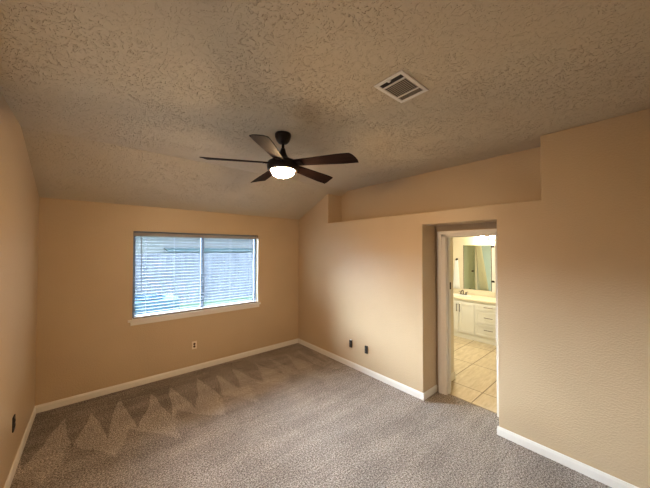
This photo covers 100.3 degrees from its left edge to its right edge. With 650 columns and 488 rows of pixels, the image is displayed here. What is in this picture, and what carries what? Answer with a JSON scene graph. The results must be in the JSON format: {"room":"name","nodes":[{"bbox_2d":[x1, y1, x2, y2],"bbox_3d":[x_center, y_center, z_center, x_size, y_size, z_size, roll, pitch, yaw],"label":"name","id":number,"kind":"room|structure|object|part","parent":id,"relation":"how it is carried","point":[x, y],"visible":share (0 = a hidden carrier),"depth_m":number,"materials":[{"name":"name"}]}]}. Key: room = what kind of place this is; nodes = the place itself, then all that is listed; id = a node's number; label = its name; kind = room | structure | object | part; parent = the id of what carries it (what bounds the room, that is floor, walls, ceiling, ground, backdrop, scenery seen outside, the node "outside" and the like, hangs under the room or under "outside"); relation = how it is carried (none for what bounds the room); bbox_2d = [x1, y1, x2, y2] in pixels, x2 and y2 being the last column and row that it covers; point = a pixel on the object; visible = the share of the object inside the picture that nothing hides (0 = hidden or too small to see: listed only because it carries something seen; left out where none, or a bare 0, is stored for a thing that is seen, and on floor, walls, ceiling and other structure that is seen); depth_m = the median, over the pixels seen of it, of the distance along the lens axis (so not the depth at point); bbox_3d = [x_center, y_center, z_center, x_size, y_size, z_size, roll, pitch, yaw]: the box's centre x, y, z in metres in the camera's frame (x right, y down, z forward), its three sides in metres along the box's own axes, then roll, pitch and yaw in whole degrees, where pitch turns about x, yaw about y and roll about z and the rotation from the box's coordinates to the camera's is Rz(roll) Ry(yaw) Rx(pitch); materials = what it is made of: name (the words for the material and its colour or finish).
{"room":"empty bedroom","nodes":[
{"label":"empty bedroom","id":0,"kind":"room"},
{"bbox_2d":[0,92,38,487],"bbox_3d":[-1.595,0.482,1.019,0.120,3.008,5.300,1,-1,-40],"label":"wall","id":1,"kind":"structure","parent":0,"point":[19,196],"depth_m":2.23,"materials":[{"name":"beige paint"}]},
{"bbox_2d":[12,414,15,432],"bbox_3d":[-2.548,1.469,2.225,0.013,0.120,0.068,1,-1,-40],"label":"wall outlet","id":2,"kind":"object","parent":1,"relation":"attached to","point":[14,416],"visible":1,"depth_m":2.20,"materials":[{"name":"black plastic"}]},
{"bbox_2d":[4,406,35,487],"bbox_3d":[-1.544,1.826,1.037,0.014,0.083,5.300,1,-1,-40],"label":"baseboard","id":3,"kind":"structure","parent":1,"relation":"attached to","point":[24,439],"depth_m":2.40,"materials":[{"name":"white paint"}]},
{"bbox_2d":[35,197,298,405],"bbox_3d":[-1.820,0.771,4.392,4.149,2.560,0.140,1,-1,-40],"label":"wall","id":4,"kind":"structure","parent":0,"point":[86,342],"depth_m":3.57,"materials":[{"name":"beige paint"}]},
{"bbox_2d":[36,339,297,412],"bbox_3d":[-1.893,1.887,4.208,3.589,0.083,0.014,1,-1,-40],"label":"baseboard","id":5,"kind":"structure","parent":4,"relation":"attached to","point":[89,395],"depth_m":3.75,"materials":[{"name":"white paint"}]},
{"bbox_2d":[128,231,260,325],"bbox_3d":[-1.926,0.472,4.281,1.918,1.271,0.170,1,-1,-40],"label":"window","id":6,"kind":"structure","parent":4,"relation":"in","point":[160,318],"depth_m":4.20,"materials":[{"name":"grey plastic"}]},
{"bbox_3d":[-1.910,1.042,4.251,1.918,0.029,0.120,1,-1,-40],"label":"sill","id":7,"kind":"part","parent":6,"relation":"part of","materials":[{"name":"white paint"}]},
{"bbox_2d":[133,233,256,318],"bbox_3d":[-1.906,0.440,4.264,1.814,1.171,0.084,1,-1,-40],"label":"window blind","id":8,"kind":"object","parent":6,"relation":"attached to","point":[135,234],"visible":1,"depth_m":4.15,"materials":[{"name":"grey plastic"}]},
{"bbox_3d":[-2.496,0.429,3.780,0.003,1.090,0.055,1,-1,-40],"label":"ladder cord","id":9,"kind":"part","parent":8,"relation":"part of","materials":[{"name":"white fabric"}]},
{"bbox_3d":[-2.229,0.434,4.007,0.003,1.090,0.055,1,-1,-40],"label":"ladder cord","id":10,"kind":"part","parent":8,"relation":"part of","materials":[{"name":"white fabric"}]},
{"bbox_3d":[-1.911,1.013,4.258,1.800,0.025,0.050,1,-1,-40],"label":"rail","id":11,"kind":"part","parent":8,"relation":"part of","materials":[{"name":"grey plastic"}]},
{"bbox_2d":[192,341,196,348],"bbox_3d":[-1.990,1.541,4.134,0.070,0.116,0.011,1,-1,-40],"label":"wall outlet","id":12,"kind":"object","parent":4,"relation":"attached to","point":[194,343],"visible":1,"depth_m":4.13,"materials":[{"name":"beige plastic"}]},
{"bbox_2d":[10,336,611,487],"bbox_3d":[1.095,1.972,3.275,6.939,0.120,5.300,1,-1,-40],"label":"floor","id":13,"kind":"structure","parent":0,"point":[296,415],"depth_m":2.69,"materials":[{"name":"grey carpet"}]},
{"bbox_2d":[453,298,495,345],"bbox_3d":[3.311,1.560,5.559,0.613,0.795,1.900,1,-1,-40],"label":"bathroom vanity","id":14,"kind":"object","parent":13,"relation":"on","point":[473,320],"visible":0.38,"depth_m":5.48,"materials":[{"name":"white paint"}]},
{"bbox_3d":[2.726,1.533,5.842,0.019,0.630,0.292,1,-1,-40],"label":"door","id":15,"kind":"part","parent":14,"relation":"part of","materials":[{"name":"white paint"}]},
{"bbox_3d":[2.925,1.528,5.609,0.019,0.630,0.296,1,-1,-40],"label":"door","id":16,"kind":"part","parent":14,"relation":"part of","materials":[{"name":"white paint"}]},
{"bbox_2d":[453,288,495,303],"bbox_3d":[3.321,1.085,5.576,0.589,0.152,1.920,1,-1,-40],"label":"countertop","id":17,"kind":"structure","parent":14,"relation":"on","point":[463,294],"depth_m":5.81,"materials":[{"name":"beige stone"}]},
{"bbox_2d":[453,294,470,296],"bbox_3d":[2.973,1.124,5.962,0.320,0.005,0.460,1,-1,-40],"label":"basin","id":18,"kind":"object","parent":17,"relation":"in","point":[458,295],"depth_m":5.93,"materials":[{"name":"white ceramic"}]},
{"bbox_3d":[3.194,1.711,5.287,0.019,0.238,0.482,1,-1,-40],"label":"drawer","id":19,"kind":"part","parent":14,"relation":"part of","materials":[{"name":"white paint"}]},
{"bbox_3d":[3.194,1.462,5.292,0.019,0.234,0.482,1,-1,-40],"label":"drawer","id":20,"kind":"part","parent":14,"relation":"part of","materials":[{"name":"white paint"}]},
{"bbox_3d":[3.195,1.269,5.296,0.019,0.123,0.482,1,-1,-40],"label":"drawer","id":21,"kind":"part","parent":14,"relation":"part of","materials":[{"name":"white paint"}]},
{"bbox_2d":[0,0,649,219],"bbox_3d":[-0.064,-0.831,2.356,4.149,0.568,5.560,1,-1,-40],"label":"ceiling","id":22,"kind":"structure","parent":0,"point":[112,101],"depth_m":1.72,"materials":[{"name":"beige paint"}]},
{"bbox_2d":[200,131,358,183],"bbox_3d":[-0.407,-0.796,2.482,1.321,0.394,1.275,1,-1,-40],"label":"ceiling fan","id":23,"kind":"object","parent":22,"relation":"hanging from","point":[280,165],"visible":1,"depth_m":2.35,"materials":[{"name":"brown wood"}]},
{"bbox_3d":[-0.759,-0.709,2.313,0.555,0.054,0.148,0,-1,-19],"label":"blade","id":24,"kind":"part","parent":23,"relation":"part of","materials":[{"name":"brown wood"}]},
{"bbox_3d":[-0.601,-0.700,2.782,0.148,0.054,0.555,1,-1,-33],"label":"blade","id":25,"kind":"part","parent":23,"relation":"part of","materials":[{"name":"brown wood"}]},
{"bbox_3d":[-0.416,-0.714,2.045,0.148,0.054,0.555,0,-1,5],"label":"blade","id":26,"kind":"part","parent":23,"relation":"part of","materials":[{"name":"brown wood"}]},
{"bbox_3d":[-0.380,-0.633,2.444,0.209,0.067,0.209,1,-1,-40],"label":"lamp shade","id":27,"kind":"part","parent":23,"relation":"part of","materials":[{"name":"white glass"}]},
{"bbox_3d":[-0.123,-0.700,2.756,0.148,0.054,0.555,-1,-1,40],"label":"blade","id":28,"kind":"part","parent":23,"relation":"part of","materials":[{"name":"brown wood"}]},
{"bbox_3d":[-0.003,-0.709,2.304,0.555,0.054,0.148,0,-1,21],"label":"blade","id":29,"kind":"part","parent":23,"relation":"part of","materials":[{"name":"brown wood"}]},
{"bbox_2d":[374,70,428,102],"bbox_3d":[0.493,-0.997,1.746,0.302,0.020,0.208,1,-1,-40],"label":"ceiling vent","id":30,"kind":"object","parent":22,"relation":"in","point":[400,86],"visible":1,"depth_m":1.73,"materials":[{"name":"white metal"}]},
{"bbox_2d":[450,237,453,372],"bbox_3d":[1.663,0.703,3.817,0.395,2.440,0.105,1,-1,-40],"label":"wall","id":31,"kind":"structure","parent":0,"point":[451,238],"depth_m":3.87,"materials":[{"name":"beige paint"}]},
{"bbox_2d":[451,371,454,380],"bbox_3d":[1.675,1.873,3.797,0.399,0.100,0.119,1,-1,-40],"label":"baseboard","id":32,"kind":"structure","parent":31,"relation":"attached to","point":[452,373],"depth_m":3.84,"materials":[{"name":"white paint"}]},
{"bbox_2d":[298,108,649,487],"bbox_3d":[1.313,0.472,3.489,0.330,2.888,5.300,1,-1,-40],"label":"wall","id":33,"kind":"structure","parent":0,"point":[573,262],"depth_m":2.42,"materials":[{"name":"beige paint"}]},
{"bbox_2d":[341,147,540,385],"bbox_3d":[1.480,0.535,3.630,0.110,3.008,5.300,1,-1,-40],"label":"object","id":34,"kind":"structure","parent":33,"relation":"in","point":[513,177],"depth_m":3.41,"materials":[{"name":"beige paint"}]},
{"bbox_2d":[437,229,498,416],"bbox_3d":[1.762,0.873,3.285,0.142,2.079,0.754,1,-1,-40],"label":"door frame","id":35,"kind":"structure","parent":34,"relation":"attached to","point":[443,237],"depth_m":3.47,"materials":[{"name":"white paint"}]},
{"bbox_2d":[298,338,638,487],"bbox_3d":[1.306,1.874,3.457,0.344,0.083,5.300,1,-1,-40],"label":"baseboard","id":36,"kind":"structure","parent":33,"relation":"attached to","point":[580,467],"depth_m":2.54,"materials":[{"name":"white paint"}]},
{"bbox_2d":[453,236,495,292],"bbox_3d":[3.552,0.803,5.843,0.100,2.560,4.800,1,-1,-40],"label":"wall","id":37,"kind":"structure","parent":0,"point":[458,242],"depth_m":6.25,"materials":[{"name":"beige paint"}]},
{"bbox_2d":[453,258,459,288],"bbox_3d":[3.048,0.682,6.309,0.069,0.700,0.160,1,-1,-40],"label":"hand towel","id":38,"kind":"object","parent":37,"relation":"hanging from","point":[456,282],"visible":1,"depth_m":6.29,"materials":[{"name":"white fabric"}]},
{"bbox_2d":[453,288,495,296],"bbox_3d":[3.538,1.075,5.760,0.020,0.096,1.920,1,-1,-40],"label":"backsplash","id":39,"kind":"structure","parent":37,"relation":"attached to","point":[490,294],"depth_m":5.98,"materials":[{"name":"beige stone"}]},
{"bbox_2d":[463,245,491,291],"bbox_3d":[3.358,0.518,5.991,0.010,0.994,0.578,1,-1,-40],"label":"wall mirror","id":40,"kind":"object","parent":37,"relation":"attached to","point":[477,259],"visible":0.98,"depth_m":5.98,"materials":[{"name":"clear mirror"}]},
{"bbox_2d":[479,236,494,239],"bbox_3d":[3.524,-0.140,5.692,0.161,0.104,0.540,1,-1,-40],"label":"vanity light","id":41,"kind":"object","parent":37,"relation":"attached to","point":[480,237],"visible":0.5,"depth_m":5.79,"materials":[{"name":"white glass"}]},
{"bbox_2d":[491,245,495,291],"bbox_3d":[3.635,0.511,5.586,0.111,0.985,0.352,1,-1,-40],"label":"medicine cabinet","id":42,"kind":"object","parent":37,"relation":"attached to","point":[493,281],"visible":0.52,"depth_m":5.65,"materials":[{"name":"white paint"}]},
{"label":"outside","id":43,"kind":"structure","parent":0,"visible":0},
{"bbox_2d":[136,282,252,308],"bbox_3d":[-12.757,2.459,21.313,30.000,0.180,39.860,1,-1,-40],"label":"ground","id":44,"kind":"structure","parent":43,"point":[246,297],"depth_m":10.01,"materials":[{"name":"green plant"}]},
{"bbox_2d":[135,294,179,314],"bbox_3d":[-3.493,1.548,5.318,1.100,1.040,0.860,1,-1,-40],"label":"window blind","id":45,"kind":"object","parent":44,"relation":"on","point":[167,295],"visible":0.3,"depth_m":5.18,"materials":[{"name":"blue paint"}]},
{"bbox_2d":[135,294,165,300],"bbox_3d":[-3.499,1.048,5.335,0.640,0.040,0.640,1,-1,-40],"label":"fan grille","id":46,"kind":"object","parent":45,"relation":"attached to","point":[147,297],"depth_m":5.32,"materials":[{"name":"paint"}]},
{"bbox_2d":[135,252,252,303],"bbox_3d":[-3.410,1.249,11.100,23.000,1.820,0.062,1,-1,-40],"label":"wooden fence","id":47,"kind":"object","parent":44,"relation":"on","point":[181,261],"visible":0.14,"depth_m":9.90,"materials":[{"name":"wood"}]},
{"bbox_2d":[136,236,252,285],"bbox_3d":[-8.144,0.377,19.011,15.800,3.900,6.400,1,-1,-40],"label":"neighbouring house","id":48,"kind":"structure","parent":44,"relation":"on","point":[164,245],"depth_m":16.12,"materials":[{"name":"grey"}]}
]}

